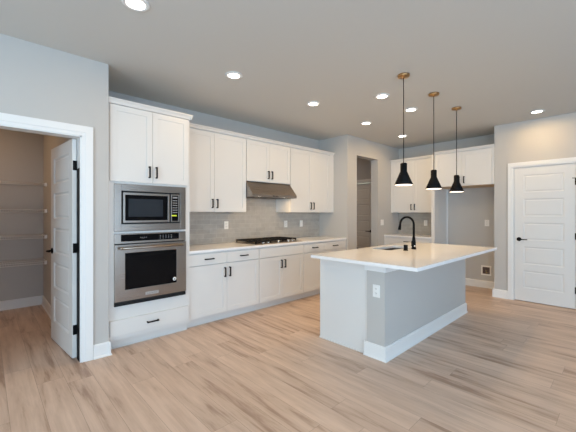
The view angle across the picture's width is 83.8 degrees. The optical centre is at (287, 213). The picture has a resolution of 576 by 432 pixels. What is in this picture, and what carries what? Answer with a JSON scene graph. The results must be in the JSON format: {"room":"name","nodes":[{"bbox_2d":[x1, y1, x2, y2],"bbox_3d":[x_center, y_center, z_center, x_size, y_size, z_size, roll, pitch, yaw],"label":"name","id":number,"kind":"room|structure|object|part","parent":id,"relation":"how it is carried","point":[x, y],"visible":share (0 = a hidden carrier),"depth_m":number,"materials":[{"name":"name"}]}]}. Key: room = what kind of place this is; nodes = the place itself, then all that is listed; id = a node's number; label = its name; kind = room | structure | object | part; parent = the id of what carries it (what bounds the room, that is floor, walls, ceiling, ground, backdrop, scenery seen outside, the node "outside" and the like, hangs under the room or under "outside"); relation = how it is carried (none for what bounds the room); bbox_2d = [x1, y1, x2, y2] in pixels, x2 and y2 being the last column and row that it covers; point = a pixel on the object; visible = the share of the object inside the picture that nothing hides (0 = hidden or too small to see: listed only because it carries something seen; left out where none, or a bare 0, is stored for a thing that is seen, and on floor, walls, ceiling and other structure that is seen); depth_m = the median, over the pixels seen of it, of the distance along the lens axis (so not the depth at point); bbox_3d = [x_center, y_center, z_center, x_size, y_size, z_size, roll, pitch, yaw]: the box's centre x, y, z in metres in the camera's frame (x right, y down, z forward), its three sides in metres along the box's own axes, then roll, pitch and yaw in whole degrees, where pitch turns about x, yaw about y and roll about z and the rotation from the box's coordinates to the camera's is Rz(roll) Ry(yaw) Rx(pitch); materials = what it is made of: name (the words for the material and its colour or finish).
{"room":"kitchen","nodes":[
{"label":"kitchen","id":0,"kind":"room"},
{"bbox_2d":[0,129,42,300],"bbox_3d":[-4.522,-0.040,4.064,2.261,2.775,0.120,0,0,-43],"label":"wall","id":1,"kind":"structure","parent":0,"point":[21,153],"depth_m":4.62,"materials":[{"name":"grey paint"}]},
{"bbox_2d":[0,295,42,310],"bbox_3d":[-4.472,1.283,4.011,2.261,0.130,0.026,0,0,-43],"label":"baseboard","id":2,"kind":"structure","parent":1,"relation":"attached to","point":[36,300],"depth_m":4.61,"materials":[{"name":"white paint"}]},
{"bbox_2d":[0,258,46,267],"bbox_3d":[-4.342,0.802,3.857,2.276,0.295,0.424,0,0,-43],"label":"wire shelf","id":3,"kind":"object","parent":1,"relation":"attached to","point":[45,261],"visible":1,"depth_m":4.42,"materials":[{"name":"white metal"}]},
{"bbox_2d":[0,234,46,239],"bbox_3d":[-4.342,0.442,3.857,2.276,0.295,0.424,0,0,-43],"label":"wire shelf","id":4,"kind":"object","parent":1,"relation":"attached to","point":[44,235],"visible":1,"depth_m":4.39,"materials":[{"name":"white metal"}]},
{"bbox_2d":[0,181,46,185],"bbox_3d":[-4.342,-0.288,3.857,2.276,0.295,0.424,0,0,-43],"label":"wire shelf","id":5,"kind":"object","parent":1,"relation":"attached to","point":[2,182],"visible":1,"depth_m":4.36,"materials":[{"name":"white metal"}]},
{"bbox_2d":[0,209,46,212],"bbox_3d":[-4.342,0.082,3.857,2.276,0.295,0.424,0,0,-43],"label":"wire shelf","id":6,"kind":"object","parent":1,"relation":"attached to","point":[45,210],"visible":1,"depth_m":4.33,"materials":[{"name":"white metal"}]},
{"bbox_2d":[0,33,108,344],"bbox_3d":[-3.157,-0.040,1.779,3.862,2.775,0.115,0,0,-43],"label":"wall","id":7,"kind":"structure","parent":0,"point":[38,81],"depth_m":2.89,"materials":[{"name":"grey paint"}]},
{"bbox_2d":[0,112,92,362],"bbox_3d":[-2.211,0.275,2.677,0.991,2.146,0.156,0,0,-43],"label":"trim","id":8,"kind":"structure","parent":7,"relation":"attached to","point":[83,134],"depth_m":2.92,"materials":[{"name":"white paint"}]},
{"bbox_2d":[93,341,111,359],"bbox_3d":[-1.761,1.283,3.038,0.155,0.130,0.076,0,0,-43],"label":"baseboard","id":9,"kind":"structure","parent":7,"relation":"attached to","point":[100,350],"depth_m":3.01,"materials":[{"name":"white paint"}]},
{"bbox_2d":[43,135,72,304],"bbox_3d":[-2.727,-0.040,3.973,0.221,2.775,2.480,0,0,-43],"label":"wall","id":10,"kind":"structure","parent":0,"point":[50,142],"depth_m":4.48,"materials":[{"name":"grey paint"}]},
{"bbox_2d":[41,296,50,318],"bbox_3d":[-2.836,1.283,3.908,0.026,0.130,2.374,0,0,-43],"label":"baseboard","id":11,"kind":"structure","parent":10,"relation":"attached to","point":[47,307],"depth_m":4.45,"materials":[{"name":"white paint"}]},
{"bbox_2d":[46,139,76,357],"bbox_3d":[-2.265,0.323,3.235,0.771,2.035,0.157,0,0,41],"label":"door","id":12,"kind":"structure","parent":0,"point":[63,250],"depth_m":3.14,"materials":[{"name":"white paint"}]},
{"bbox_2d":[109,91,318,245],"bbox_3d":[-0.839,-0.040,4.960,3.878,2.775,0.124,0,0,-43],"label":"wall","id":13,"kind":"structure","parent":0,"point":[260,219],"depth_m":5.06,"materials":[{"name":"grey tile"}]},
{"bbox_2d":[189,123,246,211],"bbox_3d":[-1.080,-0.579,4.380,1.021,1.110,0.389,0,0,-43],"label":"upper cabinet","id":14,"kind":"object","parent":13,"relation":"attached to","point":[217,157],"visible":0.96,"depth_m":4.27,"materials":[{"name":"white paint"}]},
{"bbox_3d":[-1.163,-0.551,4.095,0.493,1.043,0.020,0,0,-43],"label":"door","id":15,"kind":"part","parent":14,"relation":"part of","materials":[{"name":"white paint"}]},
{"bbox_3d":[-0.968,-1.111,4.261,1.021,0.046,0.047,0,0,-43],"label":"crown moulding","id":16,"kind":"part","parent":14,"relation":"part of","materials":[{"name":"white paint"}]},
{"bbox_3d":[-0.796,-0.551,4.442,0.513,1.043,0.020,0,0,-43],"label":"door","id":17,"kind":"part","parent":14,"relation":"part of","materials":[{"name":"white paint"}]},
{"bbox_2d":[224,221,227,228],"bbox_3d":[-0.921,0.170,4.790,0.072,0.116,0.008,0,0,-43],"label":"power outlet","id":18,"kind":"object","parent":13,"relation":"attached to","point":[225,222],"visible":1,"depth_m":4.78,"materials":[{"name":"white plastic"}]},
{"bbox_2d":[245,135,291,184],"bbox_3d":[-0.390,-0.806,5.035,0.882,0.656,0.389,0,0,-43],"label":"upper cabinet","id":19,"kind":"object","parent":13,"relation":"attached to","point":[267,160],"visible":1,"depth_m":4.89,"materials":[{"name":"white paint"}]},
{"bbox_3d":[-0.445,-0.778,4.775,0.435,0.589,0.020,0,0,-43],"label":"door","id":20,"kind":"part","parent":19,"relation":"part of","materials":[{"name":"white paint"}]},
{"bbox_3d":[-0.277,-1.111,4.916,0.882,0.046,0.047,0,0,-43],"label":"crown moulding","id":21,"kind":"part","parent":19,"relation":"part of","materials":[{"name":"white paint"}]},
{"bbox_2d":[246,181,296,198],"bbox_3d":[-0.348,-0.360,4.990,0.876,0.229,0.505,0,0,-43],"label":"range hood","id":22,"kind":"object","parent":19,"relation":"attached to","point":[256,190],"visible":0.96,"depth_m":4.84,"materials":[{"name":"silver metal"}]},
{"bbox_3d":[-0.127,-0.778,5.076,0.435,0.589,0.020,0,0,-43],"label":"door","id":23,"kind":"part","parent":19,"relation":"part of","materials":[{"name":"white paint"}]},
{"bbox_2d":[276,144,334,212],"bbox_3d":[0.337,-0.579,5.722,1.118,1.110,0.389,0,0,-43],"label":"upper cabinet","id":24,"kind":"object","parent":13,"relation":"attached to","point":[311,169],"visible":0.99,"depth_m":5.55,"materials":[{"name":"white paint"}]},
{"bbox_3d":[0.221,-0.551,5.405,0.505,1.043,0.020,0,0,-43],"label":"door","id":25,"kind":"part","parent":24,"relation":"part of","materials":[{"name":"white paint"}]},
{"bbox_3d":[0.449,-1.111,5.603,1.118,0.046,0.047,0,0,-43],"label":"crown moulding","id":26,"kind":"part","parent":24,"relation":"part of","materials":[{"name":"white paint"}]},
{"bbox_3d":[0.584,-0.551,5.749,0.488,1.043,0.020,0,0,-43],"label":"door","id":27,"kind":"part","parent":24,"relation":"part of","materials":[{"name":"white paint"}]},
{"bbox_2d":[0,0,575,148],"bbox_3d":[0.622,-1.487,2.070,10.050,0.120,10.450,0,0,-43],"label":"ceiling","id":28,"kind":"structure","parent":0,"point":[499,61],"depth_m":2.91,"materials":[{"name":"grey paint"}]},
{"bbox_2d":[121,0,149,11],"bbox_3d":[-1.030,-1.422,2.171,0.180,0.010,0.180,0,0,-43],"label":"recessed light","id":29,"kind":"object","parent":28,"relation":"in","point":[136,5],"visible":1,"depth_m":2.18,"materials":[{"name":"white paint"}]},
{"bbox_2d":[225,71,242,78],"bbox_3d":[-0.557,-1.422,3.301,0.180,0.010,0.180,0,0,-43],"label":"recessed light","id":30,"kind":"object","parent":28,"relation":"in","point":[232,74],"visible":1,"depth_m":3.29,"materials":[{"name":"white"}]},
{"bbox_2d":[306,101,319,105],"bbox_3d":[0.327,-1.422,4.152,0.180,0.010,0.180,0,0,-43],"label":"recessed light","id":31,"kind":"object","parent":28,"relation":"in","point":[311,103],"visible":1,"depth_m":4.13,"materials":[{"name":"white"}]},
{"bbox_2d":[360,121,371,124],"bbox_3d":[1.227,-1.422,5.039,0.180,0.010,0.180,0,0,-43],"label":"recessed light","id":32,"kind":"object","parent":28,"relation":"in","point":[365,122],"visible":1,"depth_m":5.04,"materials":[{"name":"white"}]},
{"bbox_2d":[375,93,389,98],"bbox_3d":[1.140,-1.422,3.884,0.180,0.010,0.180,0,0,-43],"label":"recessed light","id":33,"kind":"object","parent":28,"relation":"in","point":[382,95],"visible":1,"depth_m":3.88,"materials":[{"name":"white"}]},
{"bbox_2d":[394,72,412,185],"bbox_3d":[1.188,-0.859,3.296,0.184,1.136,0.184,0,0,-43],"label":"pendant lamp","id":34,"kind":"object","parent":28,"relation":"hanging from","point":[403,179],"visible":1,"depth_m":3.27,"materials":[{"name":"black metal"}]},
{"bbox_3d":[1.188,-0.409,3.296,0.184,0.225,0.184,0,0,-43],"label":"lamp shade","id":35,"kind":"part","parent":34,"relation":"part of","materials":[{"name":"black metal"}]},
{"bbox_3d":[1.188,-0.955,3.296,0.008,0.885,0.008,0,0,-43],"label":"rod","id":36,"kind":"part","parent":34,"relation":"part of","materials":[{"name":"black metal"}]},
{"bbox_2d":[395,184,412,185],"bbox_3d":[1.188,-0.297,3.296,0.174,0.012,0.174,0,0,-43],"label":"diffuser","id":37,"kind":"object","parent":34,"relation":"attached to","point":[395,184],"depth_m":3.26,"materials":[{"name":"beige"}]},
{"bbox_2d":[404,107,417,111],"bbox_3d":[1.682,-1.422,4.389,0.180,0.010,0.180,0,0,-43],"label":"recessed light","id":38,"kind":"object","parent":28,"relation":"in","point":[411,109],"visible":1,"depth_m":4.37,"materials":[{"name":"white"}]},
{"bbox_2d":[426,92,441,189],"bbox_3d":[1.732,-0.859,3.811,0.184,1.136,0.184,0,0,-43],"label":"pendant lamp","id":39,"kind":"object","parent":28,"relation":"hanging from","point":[433,184],"visible":1,"depth_m":3.78,"materials":[{"name":"black metal"}]},
{"bbox_3d":[1.732,-0.955,3.811,0.008,0.885,0.008,0,0,-43],"label":"rod","id":40,"kind":"part","parent":39,"relation":"part of","materials":[{"name":"black metal"}]},
{"bbox_3d":[1.732,-0.409,3.811,0.184,0.225,0.184,0,0,-43],"label":"lamp shade","id":41,"kind":"part","parent":39,"relation":"part of","materials":[{"name":"black metal"}]},
{"bbox_2d":[449,106,463,191],"bbox_3d":[2.270,-0.859,4.320,0.184,1.136,0.184,0,0,-43],"label":"pendant lamp","id":42,"kind":"object","parent":28,"relation":"hanging from","point":[456,186],"visible":1,"depth_m":4.29,"materials":[{"name":"black metal"}]},
{"bbox_3d":[2.270,-0.409,4.320,0.184,0.225,0.184,0,0,-43],"label":"lamp shade","id":43,"kind":"part","parent":42,"relation":"part of","materials":[{"name":"black metal"}]},
{"bbox_3d":[2.270,-0.955,4.320,0.008,0.885,0.008,0,0,-43],"label":"rod","id":44,"kind":"part","parent":42,"relation":"part of","materials":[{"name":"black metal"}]},
{"bbox_2d":[529,109,544,113],"bbox_3d":[3.470,-1.422,4.470,0.180,0.010,0.180,0,0,-43],"label":"recessed light","id":45,"kind":"object","parent":28,"relation":"in","point":[539,110],"visible":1,"depth_m":4.45,"materials":[{"name":"white"}]},
{"bbox_2d":[0,285,575,431],"bbox_3d":[0.622,1.408,2.070,10.050,0.120,10.450,0,0,-43],"label":"floor","id":46,"kind":"structure","parent":0,"point":[504,365],"depth_m":2.64,"materials":[{"name":"brown wood"}]},
{"bbox_2d":[109,96,193,348],"bbox_3d":[-1.642,0.111,3.629,0.875,2.475,0.716,0,0,-43],"label":"tall cabinet","id":47,"kind":"object","parent":46,"relation":"on","point":[149,145],"visible":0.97,"depth_m":3.34,"materials":[{"name":"white paint"}]},
{"bbox_3d":[-1.583,-0.696,3.252,0.403,0.749,0.020,0,0,-43],"label":"door","id":48,"kind":"part","parent":47,"relation":"part of","materials":[{"name":"white paint"}]},
{"bbox_3d":[-1.436,1.127,3.391,0.807,0.155,0.020,0,0,-43],"label":"drawer","id":49,"kind":"part","parent":47,"relation":"part of","materials":[{"name":"white paint"}]},
{"bbox_2d":[114,231,185,306],"bbox_3d":[-1.607,0.557,3.574,0.734,0.714,0.680,0,0,-43],"label":"oven","id":50,"kind":"object","parent":47,"relation":"in","point":[151,266],"visible":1,"depth_m":3.34,"materials":[{"name":"silver metal"}]},
{"bbox_3d":[-1.435,0.249,3.391,0.734,0.098,0.021,0,0,-43],"label":"control panel","id":51,"kind":"part","parent":50,"relation":"part of","materials":[{"name":"silver metal"}]},
{"bbox_3d":[-1.442,0.243,3.385,0.602,0.072,0.015,0,0,-43],"label":"display glass","id":52,"kind":"part","parent":50,"relation":"part of","materials":[{"name":"black glass"}]},
{"bbox_2d":[114,183,185,231],"bbox_3d":[-1.568,-0.061,3.532,0.734,0.472,0.435,0,0,-43],"label":"microwave","id":53,"kind":"object","parent":47,"relation":"in","point":[136,207],"visible":1,"depth_m":3.35,"materials":[{"name":"silver metal"}]},
{"bbox_3d":[-1.471,-0.062,3.347,0.469,0.302,0.031,0,0,-43],"label":"door","id":54,"kind":"part","parent":53,"relation":"part of","materials":[{"name":"silver metal"}]},
{"bbox_3d":[-1.473,-0.061,3.349,0.435,0.262,0.022,0,0,-43],"label":"door glass","id":55,"kind":"part","parent":53,"relation":"part of","materials":[{"name":"black glass"}]},
{"bbox_3d":[-1.254,-0.062,3.553,0.097,0.302,0.031,0,0,-43],"label":"control panel","id":56,"kind":"part","parent":53,"relation":"part of","materials":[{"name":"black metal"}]},
{"bbox_3d":[-1.256,-0.060,3.553,0.078,0.280,0.024,0,0,-43],"label":"keypad glass","id":57,"kind":"part","parent":53,"relation":"part of","materials":[{"name":"black glass"}]},
{"bbox_3d":[-1.504,-1.102,3.484,0.875,0.050,0.302,0,0,-43],"label":"crown moulding","id":58,"kind":"part","parent":47,"relation":"part of","materials":[{"name":"white paint"}]},
{"bbox_3d":[-1.289,-0.696,3.531,0.401,0.749,0.020,0,0,-43],"label":"door","id":59,"kind":"part","parent":47,"relation":"part of","materials":[{"name":"white paint"}]},
{"bbox_2d":[187,248,258,327],"bbox_3d":[-0.981,0.906,4.286,1.033,0.883,0.671,0,0,-43],"label":"base cabinet","id":60,"kind":"object","parent":46,"relation":"on","point":[222,284],"visible":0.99,"depth_m":4.02,"materials":[{"name":"white paint"}]},
{"bbox_3d":[-0.965,0.548,3.899,0.507,0.133,0.020,0,0,-43],"label":"drawer","id":61,"kind":"part","parent":60,"relation":"part of","materials":[{"name":"white paint"}]},
{"bbox_3d":[-0.965,0.929,3.899,0.507,0.611,0.020,0,0,-43],"label":"door","id":62,"kind":"part","parent":60,"relation":"part of","materials":[{"name":"white paint"}]},
{"bbox_3d":[-0.593,0.548,4.251,0.512,0.133,0.020,0,0,-43],"label":"drawer","id":63,"kind":"part","parent":60,"relation":"part of","materials":[{"name":"white paint"}]},
{"bbox_3d":[-0.593,0.929,4.251,0.512,0.611,0.020,0,0,-43],"label":"door","id":64,"kind":"part","parent":60,"relation":"part of","materials":[{"name":"white paint"}]},
{"bbox_2d":[189,236,345,253],"bbox_3d":[-0.265,0.449,4.975,3.022,0.030,0.641,0,0,-43],"label":"countertop","id":65,"kind":"structure","parent":60,"relation":"on","point":[204,248],"depth_m":4.44,"materials":[{"name":"stone"}]},
{"bbox_2d":[235,236,299,244],"bbox_3d":[-0.292,0.408,4.954,0.905,0.050,0.525,0,0,-43],"label":"gas cooktop","id":66,"kind":"object","parent":65,"relation":"in","point":[266,240],"visible":1,"depth_m":4.81,"materials":[{"name":"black metal"}]},
{"bbox_2d":[255,244,302,309],"bbox_3d":[-0.285,0.906,4.945,0.881,0.883,0.671,0,0,-43],"label":"base cabinet","id":67,"kind":"object","parent":46,"relation":"on","point":[280,267],"visible":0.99,"depth_m":4.70,"materials":[{"name":"white paint"}]},
{"bbox_3d":[-0.244,0.929,4.582,0.436,0.611,0.020,0,0,-43],"label":"door","id":68,"kind":"part","parent":67,"relation":"part of","materials":[{"name":"white paint"}]},
{"bbox_3d":[-0.084,0.548,4.733,0.876,0.133,0.020,0,0,-43],"label":"drawer","id":69,"kind":"part","parent":67,"relation":"part of","materials":[{"name":"white paint"}]},
{"bbox_3d":[0.075,0.929,4.885,0.436,0.611,0.020,0,0,-43],"label":"door","id":70,"kind":"part","parent":67,"relation":"part of","materials":[{"name":"white paint"}]},
{"bbox_2d":[299,240,345,298],"bbox_3d":[0.436,0.906,5.628,1.101,0.883,0.671,0,0,-43],"label":"base cabinet","id":71,"kind":"object","parent":46,"relation":"on","point":[311,266],"visible":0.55,"depth_m":5.22,"materials":[{"name":"white paint"}]},
{"bbox_3d":[0.426,0.548,5.217,0.516,0.133,0.020,0,0,-43],"label":"drawer","id":72,"kind":"part","parent":71,"relation":"part of","materials":[{"name":"white paint"}]},
{"bbox_3d":[0.426,0.929,5.217,0.516,0.611,0.020,0,0,-43],"label":"door","id":73,"kind":"part","parent":71,"relation":"part of","materials":[{"name":"white paint"}]},
{"bbox_3d":[0.808,0.548,5.579,0.531,0.133,0.020,0,0,-43],"label":"drawer","id":74,"kind":"part","parent":71,"relation":"part of","materials":[{"name":"white paint"}]},
{"bbox_3d":[0.808,0.929,5.579,0.531,0.611,0.020,0,0,-43],"label":"door","id":75,"kind":"part","parent":71,"relation":"part of","materials":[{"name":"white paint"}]},
{"bbox_2d":[319,259,467,362],"bbox_3d":[1.393,0.906,3.947,2.182,0.884,0.828,0,0,-43],"label":"kitchen island","id":76,"kind":"object","parent":46,"relation":"on","point":[411,306],"visible":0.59,"depth_m":3.27,"materials":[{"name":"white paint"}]},
{"bbox_3d":[0.563,0.906,3.303,0.039,0.884,0.598,0,0,-43],"label":"panel","id":77,"kind":"part","parent":76,"relation":"part of","materials":[{"name":"white paint"}]},
{"bbox_2d":[373,284,379,297],"bbox_3d":[0.823,0.721,2.993,0.008,0.116,0.072,0,0,-43],"label":"power outlet","id":78,"kind":"object","parent":76,"relation":"attached to","point":[376,288],"visible":1,"depth_m":2.99,"materials":[{"name":"white plastic"}]},
{"bbox_3d":[1.592,0.500,3.730,2.158,0.072,0.223,0,0,-43],"label":"cap trim","id":79,"kind":"part","parent":76,"relation":"part of","materials":[{"name":"white paint"}]},
{"bbox_2d":[311,242,496,271],"bbox_3d":[1.468,0.449,3.766,2.290,0.030,1.150,0,0,-43],"label":"island countertop","id":80,"kind":"structure","parent":76,"relation":"on","point":[425,256],"depth_m":3.34,"materials":[{"name":"stone"}]},
{"bbox_2d":[381,248,402,249],"bbox_3d":[1.343,0.567,4.109,0.630,0.203,0.300,0,0,-43],"label":"sink","id":81,"kind":"object","parent":80,"relation":"in","point":[388,248],"visible":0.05,"depth_m":4.34,"materials":[{"name":"silver metal"}]},
{"bbox_2d":[398,216,415,248],"bbox_3d":[1.474,0.231,3.997,0.089,0.406,0.234,0,0,-43],"label":"kitchen faucet","id":82,"kind":"object","parent":80,"relation":"on","point":[413,242],"visible":0.99,"depth_m":3.93,"materials":[{"name":"black metal"}]},
{"bbox_3d":[1.486,0.156,4.008,0.027,0.256,0.203,0,0,-43],"label":"spout","id":83,"kind":"part","parent":82,"relation":"part of","materials":[{"name":"black metal"}]},
{"bbox_3d":[1.595,1.283,3.734,2.182,0.130,0.241,0,0,-43],"label":"baseboard","id":84,"kind":"part","parent":76,"relation":"part of","materials":[{"name":"white paint"}]},
{"bbox_2d":[384,236,430,244],"bbox_3d":[2.533,0.906,6.492,0.654,0.883,0.952,0,0,-43],"label":"base cabinet","id":85,"kind":"object","parent":46,"relation":"on","point":[388,240],"visible":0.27,"depth_m":6.39,"materials":[{"name":"white paint"}]},
{"bbox_2d":[384,234,430,238],"bbox_3d":[2.539,0.449,6.498,0.623,0.030,0.954,0,0,-43],"label":"countertop","id":86,"kind":"structure","parent":85,"relation":"on","point":[389,235],"depth_m":6.42,"materials":[{"name":"stone"}]},
{"bbox_2d":[431,155,447,243],"bbox_3d":[2.907,0.130,6.134,0.606,2.436,0.078,0,0,-43],"label":"panel","id":87,"kind":"object","parent":46,"relation":"on","point":[439,197],"visible":0.54,"depth_m":6.07,"materials":[{"name":"white paint"}]},
{"bbox_2d":[319,134,398,249],"bbox_3d":[1.485,-0.040,6.702,1.892,2.775,0.790,0,0,-43],"label":"wall","id":88,"kind":"structure","parent":0,"point":[342,223],"depth_m":6.10,"materials":[{"name":"grey paint"}]},
{"bbox_2d":[357,158,370,183],"bbox_3d":[1.314,-0.040,7.862,0.120,2.775,2.390,0,0,-43],"label":"wall","id":89,"kind":"structure","parent":0,"point":[363,165],"depth_m":7.34,"materials":[{"name":"grey paint"}]},
{"bbox_2d":[357,183,370,248],"bbox_3d":[1.659,0.321,7.484,0.157,2.035,0.780,0,0,-43],"label":"door","id":90,"kind":"structure","parent":89,"relation":"in","point":[363,190],"depth_m":7.37,"materials":[{"name":"white paint"}]},
{"bbox_2d":[357,179,370,182],"bbox_3d":[1.617,0.282,7.440,0.020,2.132,0.922,0,0,-43],"label":"trim","id":91,"kind":"structure","parent":89,"relation":"attached to","point":[363,180],"depth_m":7.30,"materials":[{"name":"white paint"}]},
{"bbox_2d":[399,134,493,281],"bbox_3d":[3.147,-0.040,6.402,0.126,2.775,2.250,0,0,-43],"label":"wall","id":92,"kind":"structure","parent":0,"point":[468,210],"depth_m":6.06,"materials":[{"name":"grey paint"}]},
{"bbox_2d":[390,154,434,212],"bbox_3d":[2.630,-0.579,6.584,0.388,1.110,0.954,0,0,-43],"label":"upper cabinet","id":93,"kind":"object","parent":92,"relation":"attached to","point":[415,198],"visible":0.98,"depth_m":6.46,"materials":[{"name":"white paint"}]},
{"bbox_3d":[2.373,-0.551,6.638,0.020,1.043,0.455,0,0,-43],"label":"door","id":94,"kind":"part","parent":93,"relation":"part of","materials":[{"name":"white paint"}]},
{"bbox_3d":[2.512,-1.111,6.472,0.047,0.046,0.954,0,0,-43],"label":"crown moulding","id":95,"kind":"part","parent":93,"relation":"part of","materials":[{"name":"white paint"}]},
{"bbox_3d":[2.688,-0.551,6.304,0.020,1.043,0.457,0,0,-43],"label":"door","id":96,"kind":"part","parent":93,"relation":"part of","materials":[{"name":"white paint"}]},
{"bbox_2d":[434,144,493,188],"bbox_3d":[3.237,-0.808,5.760,0.640,0.652,0.948,0,0,-43],"label":"upper cabinet","id":97,"kind":"object","parent":92,"relation":"attached to","point":[475,165],"visible":0.75,"depth_m":5.52,"materials":[{"name":"white paint"}]},
{"bbox_3d":[2.871,-0.783,5.745,0.020,0.579,0.456,0,0,-43],"label":"door","id":98,"kind":"part","parent":97,"relation":"part of","materials":[{"name":"white paint"}]},
{"bbox_3d":[3.027,-1.111,5.561,0.047,0.046,0.948,0,0,-43],"label":"crown moulding","id":99,"kind":"part","parent":97,"relation":"part of","materials":[{"name":"white paint"}]},
{"bbox_3d":[3.256,-0.485,5.777,0.580,0.006,0.942,0,0,-43],"label":"panel","id":100,"kind":"part","parent":97,"relation":"part of","materials":[{"name":"beige wood"}]},
{"bbox_3d":[3.184,-0.783,5.414,0.020,0.579,0.450,0,0,-43],"label":"door","id":101,"kind":"part","parent":97,"relation":"part of","materials":[{"name":"white paint"}]},
{"bbox_2d":[465,278,493,288],"bbox_3d":[3.462,1.283,5.971,0.026,0.130,0.950,0,0,-43],"label":"baseboard","id":102,"kind":"structure","parent":92,"relation":"attached to","point":[470,282],"depth_m":5.90,"materials":[{"name":"white paint"}]},
{"bbox_2d":[481,265,490,275],"bbox_3d":[3.602,1.031,5.830,0.028,0.176,0.160,0,0,-43],"label":"water supply box","id":103,"kind":"object","parent":92,"relation":"attached to","point":[485,270],"visible":1,"depth_m":5.83,"materials":[{"name":"white plastic"}]},
{"bbox_3d":[3.606,1.031,5.835,0.002,0.128,0.120,0,0,-43],"label":"panel","id":104,"kind":"part","parent":103,"relation":"part of","materials":[{"name":"grey"}]},
{"bbox_2d":[494,112,575,290],"bbox_3d":[5.461,-0.040,3.436,0.609,2.775,5.480,0,0,-43],"label":"wall","id":105,"kind":"structure","parent":0,"point":[552,137],"depth_m":5.02,"materials":[{"name":"grey paint"}]},
{"bbox_2d":[492,288,507,298],"bbox_3d":[3.429,1.283,5.176,0.103,0.130,0.212,0,0,-43],"label":"baseboard","id":106,"kind":"structure","parent":105,"relation":"attached to","point":[498,293],"depth_m":5.14,"materials":[{"name":"white paint"}]},
{"bbox_2d":[508,157,575,299],"bbox_3d":[3.824,0.277,4.792,0.136,2.142,0.884,0,0,-43],"label":"trim","id":107,"kind":"structure","parent":105,"relation":"attached to","point":[511,166],"depth_m":5.03,"materials":[{"name":"white paint"}]},
{"bbox_2d":[514,163,575,308],"bbox_3d":[3.825,0.313,4.748,0.157,2.050,0.785,0,0,-43],"label":"door","id":108,"kind":"structure","parent":105,"relation":"in","point":[544,196],"depth_m":4.75,"materials":[{"name":"white paint"}]}
]}

